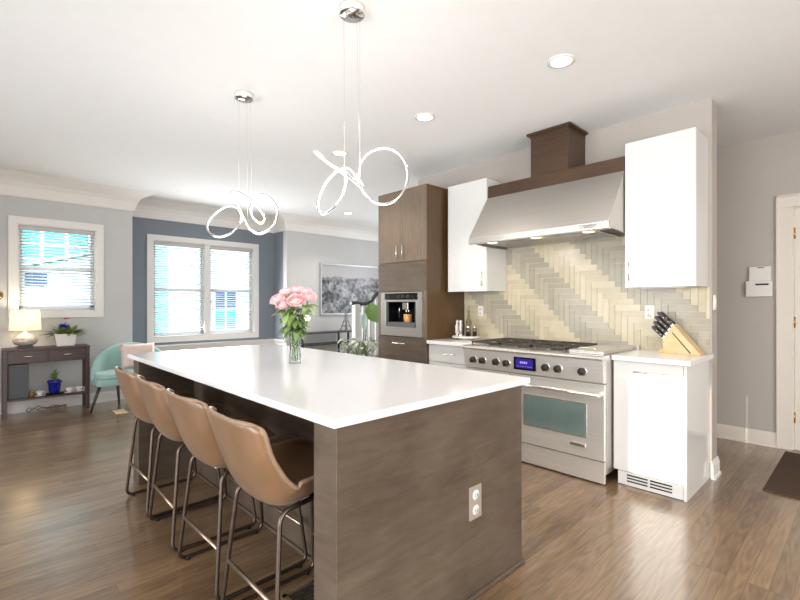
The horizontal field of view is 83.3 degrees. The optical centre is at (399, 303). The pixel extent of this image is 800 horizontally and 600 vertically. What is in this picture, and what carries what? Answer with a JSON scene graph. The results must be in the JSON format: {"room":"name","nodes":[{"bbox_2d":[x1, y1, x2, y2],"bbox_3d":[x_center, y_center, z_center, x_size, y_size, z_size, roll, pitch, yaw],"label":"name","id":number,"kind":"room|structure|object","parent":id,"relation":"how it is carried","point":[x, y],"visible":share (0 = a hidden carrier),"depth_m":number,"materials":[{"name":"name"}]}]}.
{"room":"kitchen","nodes":[
{"label":"kitchen","id":0,"kind":"room"},
{"bbox_2d":[0,195,131,402],"bbox_3d":[-5.439,-0.115,4.915,4.410,2.910,0.120,0,0,-44],"label":"wall","id":1,"kind":"structure","parent":0,"point":[115,327],"depth_m":6.00,"materials":[{"name":"grey paint"}]},
{"bbox_2d":[8,215,103,318],"bbox_3d":[-4.444,-0.445,5.849,0.994,1.256,0.140,0,0,-44],"label":"window","id":2,"kind":"structure","parent":1,"relation":"in","point":[14,233],"depth_m":5.79,"materials":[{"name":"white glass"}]},
{"bbox_2d":[19,225,93,309],"bbox_3d":[-4.428,-0.448,5.832,0.778,1.047,0.067,0,0,-44],"label":"window blind","id":3,"kind":"object","parent":2,"relation":"attached to","point":[21,227],"visible":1,"depth_m":5.83,"materials":[{"name":"white plastic"}]},
{"bbox_2d":[0,390,124,414],"bbox_3d":[-5.333,1.272,4.913,4.260,0.135,0.028,0,0,-44],"label":"baseboard","id":4,"kind":"structure","parent":1,"relation":"attached to","point":[72,400],"depth_m":5.79,"materials":[{"name":"white wood"}]},
{"bbox_2d":[0,169,377,241],"bbox_3d":[-3.479,-1.440,6.838,9.600,0.260,0.700,0,0,-44],"label":"trim","id":5,"kind":"structure","parent":1,"relation":"attached to","point":[12,183],"depth_m":6.88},
{"bbox_2d":[132,217,273,345],"bbox_3d":[-3.270,-0.115,7.604,2.680,2.910,0.120,0,0,-44],"label":"wall","id":6,"kind":"structure","parent":0,"point":[141,227],"depth_m":7.28,"materials":[{"name":"blue paint"}]},
{"bbox_2d":[147,234,258,342],"bbox_3d":[-3.271,-0.230,7.590,1.826,1.686,0.140,0,0,-44],"label":"window","id":7,"kind":"structure","parent":6,"relation":"in","point":[151,238],"depth_m":7.55,"materials":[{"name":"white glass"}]},
{"bbox_2d":[154,241,203,335],"bbox_3d":[-3.565,-0.233,7.276,0.759,1.477,0.067,0,0,-44],"label":"window blind","id":8,"kind":"object","parent":7,"relation":"attached to","point":[162,244],"visible":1,"depth_m":7.26,"materials":[{"name":"white plastic"}]},
{"bbox_2d":[210,246,252,332],"bbox_3d":[-2.943,-0.233,7.869,0.759,1.477,0.067,0,0,-44],"label":"window blind","id":9,"kind":"object","parent":7,"relation":"attached to","point":[247,251],"visible":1,"depth_m":7.86,"materials":[{"name":"white plastic"}]},
{"bbox_2d":[154,339,286,351],"bbox_3d":[-3.074,0.929,7.400,2.444,0.549,0.454,0,0,-44],"label":"trim","id":10,"kind":"structure","parent":6,"relation":"attached to","point":[175,347],"depth_m":7.66,"materials":[{"name":"white wood"}]},
{"bbox_2d":[274,231,282,339],"bbox_3d":[-2.188,-0.115,8.324,0.120,2.910,0.330,0,0,-44],"label":"wall","id":11,"kind":"structure","parent":0,"point":[278,237],"depth_m":8.29,"materials":[{"name":"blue paint"}]},
{"bbox_2d":[283,231,379,356],"bbox_3d":[-0.973,-0.115,9.172,3.050,2.910,0.120,0,0,-44],"label":"wall","id":12,"kind":"structure","parent":0,"point":[303,253],"depth_m":8.56,"materials":[{"name":"grey paint"}]},
{"bbox_2d":[320,262,377,314],"bbox_3d":[-0.968,-0.278,9.072,1.526,1.005,0.030,0,0,-44],"label":"framed print","id":13,"kind":"object","parent":12,"relation":"attached to","point":[340,284],"visible":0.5,"depth_m":8.95,"materials":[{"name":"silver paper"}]},
{"bbox_2d":[0,0,799,226],"bbox_3d":[0.109,-1.630,3.074,9.900,0.120,11.500,0,0,-44],"label":"ceiling","id":14,"kind":"structure","parent":0,"point":[131,94],"depth_m":3.23,"materials":[{"name":"paint"}]},
{"bbox_2d":[206,90,278,237],"bbox_3d":[-1.183,-1.025,3.364,0.556,1.089,0.178,0,0,2],"label":"pendant light","id":15,"kind":"object","parent":14,"relation":"hanging from","point":[243,96],"visible":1,"depth_m":3.34,"materials":[{"name":"white plastic"}]},
{"bbox_2d":[332,150,347,155],"bbox_3d":[-0.626,-1.566,4.694,0.170,0.008,0.170,0,0,-44],"label":"recessed light","id":16,"kind":"object","parent":14,"relation":"in","point":[337,152],"visible":1,"depth_m":4.69,"materials":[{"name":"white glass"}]},
{"bbox_2d":[314,0,408,214],"bbox_3d":[-0.222,-1.010,2.409,0.475,1.118,0.293,0,0,-29],"label":"pendant light","id":17,"kind":"object","parent":14,"relation":"hanging from","point":[350,11],"visible":1,"depth_m":2.37,"materials":[{"name":"white plastic"}]},
{"bbox_2d":[415,113,434,121],"bbox_3d":[0.210,-1.566,3.788,0.170,0.008,0.170,0,0,-44],"label":"recessed light","id":18,"kind":"object","parent":14,"relation":"in","point":[423,117],"visible":1,"depth_m":3.79,"materials":[{"name":"white plastic"}]},
{"bbox_2d":[547,54,574,68],"bbox_3d":[1.043,-1.566,2.913,0.170,0.008,0.170,0,0,-44],"label":"recessed light","id":19,"kind":"object","parent":14,"relation":"in","point":[562,60],"visible":1,"depth_m":2.91,"materials":[{"name":"white plastic"}]},
{"bbox_2d":[0,399,799,599],"bbox_3d":[0.109,1.400,3.074,9.900,0.120,11.500,0,0,-44],"label":"floor","id":20,"kind":"structure","parent":0,"point":[70,527],"depth_m":2.61,"materials":[{"name":"brown wood"}]},
{"bbox_2d":[1,344,89,419],"bbox_3d":[-4.369,0.938,5.572,0.845,0.805,0.314,0,0,-44],"label":"console table","id":21,"kind":"object","parent":20,"relation":"on","point":[14,355],"visible":0.98,"depth_m":5.47,"materials":[{"name":"brown wood"}]},
{"bbox_2d":[7,363,28,399],"bbox_3d":[-4.565,0.925,5.375,0.186,0.405,0.200,0,0,-44],"label":"speaker box","id":22,"kind":"object","parent":21,"relation":"on","point":[17,374],"visible":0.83,"depth_m":5.31,"materials":[{"name":"grey fabric"}]},
{"bbox_2d":[9,310,41,348],"bbox_3d":[-4.521,0.307,5.430,0.307,0.455,0.307,0,0,-44],"label":"table lamp","id":23,"kind":"object","parent":21,"relation":"on","point":[19,320],"visible":1,"depth_m":5.34,"materials":[{"name":"beige fabric"}]},
{"bbox_2d":[29,391,33,397],"bbox_3d":[-4.426,1.089,5.410,0.048,0.077,0.048,0,0,-44],"label":"candle jar","id":24,"kind":"object","parent":21,"relation":"on","point":[31,394],"visible":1,"depth_m":5.39,"materials":[{"name":"orange glass"}]},
{"bbox_2d":[34,390,45,396],"bbox_3d":[-4.391,1.097,5.485,0.122,0.060,0.120,0,0,-44],"label":"teacup","id":25,"kind":"object","parent":21,"relation":"on","point":[39,393],"visible":1,"depth_m":5.46,"materials":[{"name":"white ceramic"}]},
{"bbox_2d":[7,390,85,402],"bbox_3d":[-4.376,1.139,5.579,0.785,0.022,0.275,0,0,-44],"label":"shelf","id":26,"kind":"object","parent":21,"relation":"attached to","point":[80,392],"depth_m":5.50,"materials":[{"name":"brown wood"}]},
{"bbox_2d":[45,369,64,394],"bbox_3d":[-4.311,0.975,5.616,0.210,0.305,0.210,0,0,-44],"label":"potted succulent","id":27,"kind":"object","parent":21,"relation":"on","point":[54,385],"visible":0.99,"depth_m":5.58,"materials":[{"name":"blue ceramic"}]},
{"bbox_2d":[47,379,61,392],"bbox_3d":[-4.311,1.036,5.616,0.152,0.152,0.152,0,0,-44],"label":"pot","id":28,"kind":"object","parent":27,"relation":"on","point":[54,385],"depth_m":5.57,"materials":[{"name":"blue ceramic"}]},
{"bbox_2d":[38,318,87,345],"bbox_3d":[-4.258,0.357,5.702,0.529,0.356,0.336,0,0,-44],"label":"flower planter","id":29,"kind":"object","parent":21,"relation":"on","point":[66,335],"visible":1,"depth_m":5.66,"materials":[{"name":"white ceramic"}]},
{"bbox_2d":[64,387,74,392],"bbox_3d":[-4.192,1.097,5.703,0.122,0.060,0.120,0,0,-44],"label":"teacup","id":30,"kind":"object","parent":21,"relation":"on","point":[68,389],"visible":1,"depth_m":5.68,"materials":[{"name":"white ceramic"}]},
{"bbox_2d":[65,387,72,391],"bbox_3d":[-4.193,1.092,5.702,0.080,0.049,0.080,0,0,-44],"label":"bowl","id":31,"kind":"object","parent":30,"relation":"on","point":[69,389],"depth_m":5.69,"materials":[{"name":"white ceramic"}]},
{"bbox_2d":[73,386,84,391],"bbox_3d":[-4.130,1.097,5.790,0.122,0.060,0.120,0,0,-44],"label":"teacup","id":32,"kind":"object","parent":21,"relation":"on","point":[78,388],"visible":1,"depth_m":5.77,"materials":[{"name":"white ceramic"}]},
{"bbox_2d":[26,404,66,411],"bbox_3d":[-4.407,1.298,5.608,0.407,0.053,0.109,0,0,-44],"label":"cable bundle","id":33,"kind":"object","parent":20,"relation":"on","point":[63,405],"visible":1,"depth_m":5.62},
{"bbox_2d":[112,409,127,413],"bbox_3d":[-3.467,1.337,5.571,0.130,0.006,0.250,0,0,-44],"label":"floor vent","id":34,"kind":"object","parent":20,"relation":"in","point":[119,411],"visible":1,"depth_m":5.56,"materials":[{"name":"metal"}]},
{"bbox_2d":[89,342,161,412],"bbox_3d":[-3.520,0.937,5.946,1.015,0.814,0.565,0,0,-44],"label":"accent chair","id":35,"kind":"object","parent":20,"relation":"on","point":[103,374],"visible":0.46,"depth_m":5.76,"materials":[{"name":"teal fabric"}]},
{"bbox_2d":[95,368,133,379],"bbox_3d":[-3.498,0.900,5.929,0.880,0.070,0.510,0,0,-44],"label":"seat cushion","id":36,"kind":"object","parent":35,"relation":"on","point":[104,373],"depth_m":5.57,"materials":[{"name":"teal fabric"}]},
{"bbox_2d":[119,343,153,368],"bbox_3d":[-3.506,0.697,6.025,0.420,0.317,0.155,0,0,-44],"label":"throw pillow","id":37,"kind":"object","parent":35,"relation":"on","point":[125,349],"visible":0.6,"depth_m":5.93,"materials":[{"name":"pink fabric"}]},
{"bbox_2d":[114,366,220,516],"bbox_3d":[-1.598,0.879,3.076,0.578,0.921,0.500,0,0,-45],"label":"bar stool","id":38,"kind":"object","parent":20,"relation":"on","point":[127,381],"visible":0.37,"depth_m":2.87,"materials":[{"name":"leather"}]},
{"bbox_2d":[136,375,256,551],"bbox_3d":[-1.237,0.879,2.698,0.578,0.921,0.500,0,0,-42],"label":"bar stool","id":39,"kind":"object","parent":20,"relation":"on","point":[153,394],"visible":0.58,"depth_m":2.48,"materials":[{"name":"leather"}]},
{"bbox_2d":[165,388,307,599],"bbox_3d":[-0.849,0.879,2.291,0.578,0.921,0.500,0,0,-45],"label":"bar stool","id":40,"kind":"object","parent":20,"relation":"on","point":[190,415],"visible":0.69,"depth_m":2.09,"materials":[{"name":"leather"}]},
{"bbox_2d":[208,406,313,599],"bbox_3d":[-0.473,0.879,1.897,0.578,0.921,0.500,0,0,-44],"label":"bar stool","id":41,"kind":"object","parent":20,"relation":"on","point":[280,473],"visible":0.79,"depth_m":1.70,"materials":[{"name":"leather"}]},
{"bbox_2d":[282,580,313,599],"bbox_3d":[-0.342,1.337,1.974,0.170,0.005,0.390,0,0,-44],"label":"floor vent","id":42,"kind":"object","parent":20,"relation":"in","point":[310,584],"visible":0.59,"depth_m":2.07,"materials":[{"name":"black metal"}]},
{"bbox_2d":[289,584,313,599],"bbox_3d":[-0.342,1.337,1.974,0.134,0.004,0.354,0,0,-44],"label":"grille","id":43,"kind":"object","parent":42,"relation":"attached to","point":[300,589],"depth_m":2.08,"materials":[{"name":"black metal"}]},
{"bbox_2d":[292,330,351,353],"bbox_3d":[-1.420,0.932,8.359,1.120,0.815,0.340,0,0,-44],"label":"console","id":44,"kind":"object","parent":20,"relation":"on","point":[302,344],"visible":0.42,"depth_m":8.27},
{"bbox_2d":[292,341,347,346],"bbox_3d":[-1.420,0.745,8.359,1.120,0.020,0.340,0,0,-44],"label":"shelf","id":45,"kind":"object","parent":44,"relation":"attached to","point":[334,342],"depth_m":8.27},
{"bbox_2d":[339,311,351,330],"bbox_3d":[-1.038,0.332,8.654,0.190,0.395,0.190,0,0,-44],"label":"figurine","id":46,"kind":"object","parent":44,"relation":"on","point":[346,318],"visible":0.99,"depth_m":8.65,"materials":[{"name":"grey metal"}]},
{"bbox_2d":[134,360,524,599],"bbox_3d":[-0.680,0.878,2.879,1.201,0.924,2.634,0,0,-44],"label":"kitchen island","id":47,"kind":"object","parent":20,"relation":"on","point":[391,493],"visible":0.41,"depth_m":1.88,"materials":[{"name":"brown wood"}]},
{"bbox_2d":[127,344,529,428],"bbox_3d":[-0.705,0.400,2.887,1.235,0.030,2.708,0,0,-44],"label":"island countertop","id":48,"kind":"structure","parent":47,"relation":"on","point":[334,390],"depth_m":2.25,"materials":[{"name":"stone"}]},
{"bbox_2d":[288,327,302,363],"bbox_3d":[-0.680,0.269,2.911,0.104,0.232,0.104,0,0,-44],"label":"glass vase","id":49,"kind":"object","parent":48,"relation":"on","point":[298,328],"visible":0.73,"depth_m":2.90,"materials":[{"name":"clear glass"}]},
{"bbox_2d":[272,298,297,348],"bbox_3d":[-0.721,0.165,2.894,0.156,0.403,0.193,0,0,16],"label":"rose","id":50,"kind":"object","parent":49,"relation":"in","point":[282,304],"visible":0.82,"depth_m":2.84,"materials":[{"name":"green plant"}]},
{"bbox_2d":[270,294,302,359],"bbox_3d":[-0.733,0.151,2.906,0.210,0.431,0.158,0,0,-17],"label":"rose","id":51,"kind":"object","parent":49,"relation":"in","point":[276,298],"visible":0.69,"depth_m":2.88,"materials":[{"name":"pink plant"}]},
{"bbox_2d":[278,288,296,359],"bbox_3d":[-0.721,0.131,2.934,0.168,0.472,0.181,0,0,-44],"label":"rose","id":52,"kind":"object","parent":49,"relation":"in","point":[287,292],"visible":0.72,"depth_m":2.92,"materials":[{"name":"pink plant"}]},
{"bbox_2d":[283,294,307,360],"bbox_3d":[-0.667,0.152,2.879,0.154,0.430,0.195,0,0,7],"label":"rose","id":53,"kind":"object","parent":49,"relation":"in","point":[295,300],"visible":0.95,"depth_m":2.83,"materials":[{"name":"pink plant"}]},
{"bbox_2d":[288,286,305,358],"bbox_3d":[-0.687,0.124,2.958,0.141,0.485,0.183,0,0,-29],"label":"rose","id":54,"kind":"object","parent":49,"relation":"in","point":[295,289],"visible":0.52,"depth_m":2.93,"materials":[{"name":"green plant"}]},
{"bbox_2d":[296,287,312,352],"bbox_3d":[-0.640,0.129,2.930,0.144,0.475,0.152,0,0,21],"label":"rose","id":55,"kind":"object","parent":49,"relation":"in","point":[304,289],"visible":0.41,"depth_m":2.93,"materials":[{"name":"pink plant"}]},
{"bbox_2d":[293,291,319,359],"bbox_3d":[-0.604,0.142,2.903,0.168,0.450,0.175,0,0,0],"label":"rose","id":56,"kind":"object","parent":49,"relation":"in","point":[309,296],"visible":0.97,"depth_m":2.87,"materials":[{"name":"green plant"}]},
{"bbox_2d":[469,483,481,521],"bbox_3d":[0.344,0.903,2.047,0.089,0.150,0.010,0,0,-44],"label":"wall outlet","id":57,"kind":"object","parent":47,"relation":"attached to","point":[475,492],"visible":1,"depth_m":2.04,"materials":[{"name":"beige plastic"}]},
{"bbox_2d":[473,490,478,499],"bbox_3d":[0.346,0.870,2.045,0.046,0.046,0.003,0,0,-44],"label":"receptacle","id":58,"kind":"object","parent":57,"relation":"attached to","point":[475,492],"depth_m":2.04,"materials":[{"name":"white plastic"}]},
{"bbox_2d":[473,505,478,514],"bbox_3d":[0.346,0.938,2.045,0.046,0.046,0.003,0,0,-44],"label":"receptacle","id":59,"kind":"object","parent":57,"relation":"attached to","point":[475,507],"depth_m":2.04,"materials":[{"name":"white plastic"}]},
{"bbox_2d":[337,304,377,356],"bbox_3d":[-0.544,0.674,6.406,0.770,1.331,0.821,0,0,-1],"label":"variegated plant","id":60,"kind":"object","parent":20,"relation":"on","point":[371,311],"visible":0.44,"depth_m":6.42,"materials":[{"name":"green plant"}]},
{"bbox_2d":[350,290,377,357],"bbox_3d":[-0.144,0.246,7.600,1.720,2.187,0.100,0,0,-44],"label":"stair railing","id":61,"kind":"object","parent":20,"relation":"on","point":[356,305],"visible":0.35,"depth_m":7.07,"materials":[{"name":"white wood"}]},
{"bbox_2d":[378,184,463,363],"bbox_3d":[0.230,0.040,5.203,0.681,2.604,0.765,0,0,-44],"label":"tall cabinet","id":62,"kind":"object","parent":20,"relation":"on","point":[413,229],"visible":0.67,"depth_m":4.91,"materials":[{"name":"brown wood"}]},
{"bbox_2d":[381,292,422,337],"bbox_3d":[0.094,0.117,5.062,0.250,0.486,0.657,0,0,-44],"label":"coffee machine","id":63,"kind":"object","parent":62,"relation":"in","point":[394,305],"visible":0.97,"depth_m":5.02,"materials":[{"name":"metal"}]},
{"bbox_2d":[387,321,415,327],"bbox_3d":[0.092,0.235,5.060,0.236,0.050,0.483,0,0,-44],"label":"drip tray","id":64,"kind":"object","parent":63,"relation":"on","point":[390,324],"depth_m":4.99,"materials":[{"name":"silver metal"}]},
{"bbox_2d":[403,314,411,321],"bbox_3d":[0.086,0.165,5.035,0.094,0.090,0.094,0,0,-44],"label":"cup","id":65,"kind":"object","parent":63,"relation":"on","point":[407,317],"visible":0.92,"depth_m":5.00,"materials":[{"name":"orange glass"}]},
{"bbox_2d":[429,344,466,368],"bbox_3d":[0.709,0.880,4.726,0.641,0.919,0.582,0,0,-44],"label":"base cabinet","id":66,"kind":"object","parent":20,"relation":"on","point":[439,355],"visible":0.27,"depth_m":4.55,"materials":[{"name":"wood"}]},
{"bbox_2d":[427,338,494,346],"bbox_3d":[0.709,0.403,4.723,0.634,0.035,0.586,0,0,-44],"label":"countertop","id":67,"kind":"structure","parent":66,"relation":"on","point":[450,341],"depth_m":4.59,"materials":[{"name":"stone"}]},
{"bbox_2d":[452,335,479,339],"bbox_3d":[0.710,0.368,4.849,0.300,0.034,0.300,0,0,-44],"label":"tray","id":68,"kind":"object","parent":67,"relation":"on","point":[464,337],"visible":0.9,"depth_m":4.79,"materials":[{"name":"white ceramic"}]},
{"bbox_2d":[455,320,458,335],"bbox_3d":[0.618,0.263,4.866,0.046,0.175,0.046,0,0,-44],"label":"pepper mill","id":69,"kind":"object","parent":68,"relation":"on","point":[456,321],"visible":0.86,"depth_m":4.85,"materials":[{"name":"metal"}]},
{"bbox_2d":[458,320,462,336],"bbox_3d":[0.645,0.263,4.794,0.046,0.175,0.046,0,0,-44],"label":"pepper mill","id":70,"kind":"object","parent":68,"relation":"on","point":[460,324],"visible":1,"depth_m":4.78,"materials":[{"name":"ceramic"}]},
{"bbox_2d":[466,306,470,335],"bbox_3d":[0.746,0.187,4.898,0.061,0.325,0.062,0,0,-44],"label":"oil bottle","id":71,"kind":"object","parent":68,"relation":"on","point":[468,309],"visible":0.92,"depth_m":4.90,"materials":[{"name":"clear glass"}]},
{"bbox_2d":[472,326,476,335],"bbox_3d":[0.793,0.295,4.791,0.050,0.109,0.050,0,0,-44],"label":"spice jar","id":72,"kind":"object","parent":68,"relation":"on","point":[473,333],"visible":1,"depth_m":4.78,"materials":[{"name":"clear glass"}]},
{"bbox_2d":[462,337,639,484],"bbox_3d":[1.293,0.838,3.980,0.812,1.005,1.280,0,0,-44],"label":"range","id":73,"kind":"object","parent":20,"relation":"on","point":[568,399],"visible":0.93,"depth_m":3.54,"materials":[{"name":"metal"}]},
{"bbox_2d":[462,343,639,361],"bbox_3d":[1.303,0.405,3.989,0.786,0.040,1.280,0,0,-44],"label":"cooktop","id":74,"kind":"object","parent":73,"relation":"in","point":[555,354],"depth_m":3.68,"materials":[{"name":"metal"}]},
{"bbox_2d":[614,360,708,501],"bbox_3d":[1.974,0.880,3.400,0.641,0.919,0.478,0,0,-44],"label":"base cabinet","id":75,"kind":"object","parent":20,"relation":"on","point":[661,411],"visible":0.91,"depth_m":3.20,"materials":[{"name":"wood"}]},
{"bbox_2d":[612,349,712,366],"bbox_3d":[1.982,0.403,3.390,0.631,0.035,0.508,0,0,-44],"label":"countertop","id":76,"kind":"structure","parent":75,"relation":"on","point":[642,355],"depth_m":3.25,"materials":[{"name":"stone"}]},
{"bbox_2d":[658,324,704,355],"bbox_3d":[2.167,0.273,3.473,0.132,0.223,0.291,0,0,-44],"label":"knife block","id":77,"kind":"object","parent":76,"relation":"on","point":[676,340],"visible":1,"depth_m":3.44,"materials":[{"name":"brown wood"}]},
{"bbox_2d":[652,326,664,337],"bbox_3d":[2.041,0.229,3.545,0.018,0.105,0.107,0,0,-44],"label":"kitchen knife","id":78,"kind":"object","parent":77,"relation":"in","point":[654,328],"visible":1,"depth_m":3.55,"materials":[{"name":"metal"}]},
{"bbox_2d":[653,321,666,334],"bbox_3d":[2.052,0.195,3.534,0.018,0.112,0.114,0,0,-44],"label":"kitchen knife","id":79,"kind":"object","parent":77,"relation":"in","point":[656,324],"visible":1,"depth_m":3.53,"materials":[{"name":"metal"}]},
{"bbox_2d":[654,316,669,330],"bbox_3d":[2.062,0.159,3.523,0.018,0.122,0.125,0,0,-44],"label":"kitchen knife","id":80,"kind":"object","parent":77,"relation":"in","point":[657,318],"visible":1,"depth_m":3.52,"materials":[{"name":"metal"}]},
{"bbox_2d":[657,312,673,326],"bbox_3d":[2.075,0.126,3.510,0.018,0.126,0.129,0,0,-44],"label":"kitchen knife","id":81,"kind":"object","parent":77,"relation":"in","point":[661,315],"visible":1,"depth_m":3.51,"materials":[{"name":"metal"}]},
{"bbox_2d":[660,311,676,323],"bbox_3d":[2.134,0.126,3.567,0.018,0.126,0.129,0,0,-44],"label":"kitchen knife","id":82,"kind":"object","parent":77,"relation":"in","point":[663,313],"visible":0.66,"depth_m":3.56,"materials":[{"name":"metal"}]},
{"bbox_2d":[763,451,799,498],"bbox_3d":[3.405,1.333,3.240,1.200,0.014,1.090,0,0,-44],"label":"doormat","id":83,"kind":"object","parent":20,"relation":"on","point":[784,480],"visible":1,"depth_m":3.41,"materials":[{"name":"brown fabric"}]},
{"bbox_2d":[418,98,716,477],"bbox_3d":[1.364,-0.115,4.627,0.160,2.910,3.125,0,0,-44],"label":"wall","id":84,"kind":"structure","parent":0,"point":[607,143],"depth_m":3.69,"materials":[{"name":"beige paint"}]},
{"bbox_2d":[448,178,505,291],"bbox_3d":[0.809,-0.694,4.809,0.384,1.137,0.508,0,0,-44],"label":"upper cabinet","id":85,"kind":"object","parent":84,"relation":"attached to","point":[471,268],"visible":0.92,"depth_m":4.68,"materials":[{"name":"wood"}]},
{"bbox_2d":[468,171,624,249],"bbox_3d":[1.340,-0.809,4.055,0.656,0.492,1.308,0,0,-44],"label":"range hood","id":86,"kind":"object","parent":84,"relation":"attached to","point":[593,208],"visible":0.99,"depth_m":3.83,"materials":[{"name":"metal"}]},
{"bbox_2d":[488,121,624,197],"bbox_3d":[1.444,-1.312,4.154,0.368,0.511,1.304,0,0,-44],"label":"duct cover","id":87,"kind":"object","parent":84,"relation":"attached to","point":[558,151],"visible":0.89,"depth_m":4.02,"materials":[{"name":"brown wood"}]},
{"bbox_2d":[464,236,709,353],"bbox_3d":[1.556,-0.110,4.301,0.011,1.000,2.365,0,0,-44],"label":"backsplash","id":88,"kind":"structure","parent":84,"relation":"attached to","point":[571,291],"depth_m":4.18,"materials":[{"name":"beige tile"}]},
{"bbox_2d":[478,306,482,315],"bbox_3d":[0.892,0.083,4.982,0.010,0.115,0.072,0,0,-44],"label":"wall outlet","id":89,"kind":"object","parent":88,"relation":"attached to","point":[480,308],"visible":1,"depth_m":4.98,"materials":[{"name":"white plastic"}]},
{"bbox_2d":[645,305,653,318],"bbox_3d":[2.075,0.072,3.742,0.010,0.115,0.072,0,0,-44],"label":"wall outlet","id":90,"kind":"object","parent":88,"relation":"attached to","point":[649,309],"visible":1,"depth_m":3.74,"materials":[{"name":"white plastic"}]},
{"bbox_2d":[625,127,707,288],"bbox_3d":[2.060,-0.689,3.497,0.384,1.147,0.482,0,0,-44],"label":"upper cabinet","id":91,"kind":"object","parent":84,"relation":"attached to","point":[666,175],"visible":1,"depth_m":3.36,"materials":[{"name":"wood"}]},
{"bbox_2d":[641,286,686,288],"bbox_3d":[2.013,-0.121,3.439,0.060,0.012,0.300,0,0,-44],"label":"light","id":92,"kind":"object","parent":91,"relation":"attached to","point":[678,286],"depth_m":3.45,"materials":[{"name":"white plastic"}]},
{"bbox_2d":[713,295,716,309],"bbox_3d":[2.440,-0.007,3.484,0.070,0.115,0.012,0,0,-44],"label":"light switch","id":93,"kind":"object","parent":84,"relation":"attached to","point":[714,296],"visible":1,"depth_m":3.47,"materials":[{"name":"white plastic"}]},
{"bbox_2d":[711,456,721,479],"bbox_3d":[2.450,1.272,3.484,0.195,0.135,0.028,0,0,-44],"label":"baseboard","id":94,"kind":"structure","parent":84,"relation":"attached to","point":[715,463],"depth_m":3.46,"materials":[{"name":"white wood"}]},
{"bbox_2d":[717,130,799,450],"bbox_3d":[4.222,-0.115,3.542,0.140,2.910,6.500,0,0,-44],"label":"wall","id":95,"kind":"structure","parent":0,"point":[751,174],"depth_m":4.35,"materials":[{"name":"beige paint"}]},
{"bbox_2d":[717,423,775,447],"bbox_3d":[2.712,1.272,5.004,0.028,0.135,2.300,0,0,-44],"label":"baseboard","id":96,"kind":"structure","parent":95,"relation":"attached to","point":[758,437],"depth_m":4.34,"materials":[{"name":"white wood"}]},
{"bbox_2d":[746,266,772,296],"bbox_3d":[3.404,-0.207,4.265,0.046,0.285,0.200,0,0,-44],"label":"alarm keypad","id":97,"kind":"object","parent":95,"relation":"attached to","point":[760,284],"visible":1,"depth_m":4.25,"materials":[{"name":"white plastic"}]},
{"bbox_2d":[776,193,799,450],"bbox_3d":[3.910,0.171,3.827,0.198,2.338,1.087,0,0,-44],"label":"door","id":98,"kind":"structure","parent":95,"relation":"in","point":[787,206],"depth_m":4.12,"materials":[{"name":"white wood"}]},
{"label":"outside","id":99,"kind":"structure","parent":0,"visible":0},
{"bbox_3d":[-11.611,1.890,15.077,44.000,0.100,22.150,0,0,-44],"label":"ground","id":100,"kind":"structure","parent":99,"visible":0},
{"bbox_2d":[23,252,89,304],"bbox_3d":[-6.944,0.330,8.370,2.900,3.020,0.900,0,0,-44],"label":"gabled house","id":101,"kind":"structure","parent":100,"relation":"on","point":[79,252],"depth_m":8.44,"materials":[{"name":"white"}]},
{"bbox_2d":[23,230,89,265],"bbox_3d":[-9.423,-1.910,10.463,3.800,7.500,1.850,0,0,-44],"label":"house","id":102,"kind":"structure","parent":100,"relation":"on","point":[23,230],"depth_m":10.49,"materials":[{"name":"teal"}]},
{"bbox_2d":[155,245,248,332],"bbox_3d":[-2.697,-1.410,14.713,11.600,6.500,1.980,0,0,-44],"label":"neighbor house","id":103,"kind":"structure","parent":100,"relation":"on","point":[222,315],"depth_m":11.16,"materials":[{"name":"white"}]},
{"bbox_2d":[155,245,168,332],"bbox_3d":[-5.668,-0.260,10.547,0.450,2.600,0.030,0,0,-44],"label":"shutter","id":104,"kind":"object","parent":103,"relation":"hanging from","point":[155,245],"depth_m":10.58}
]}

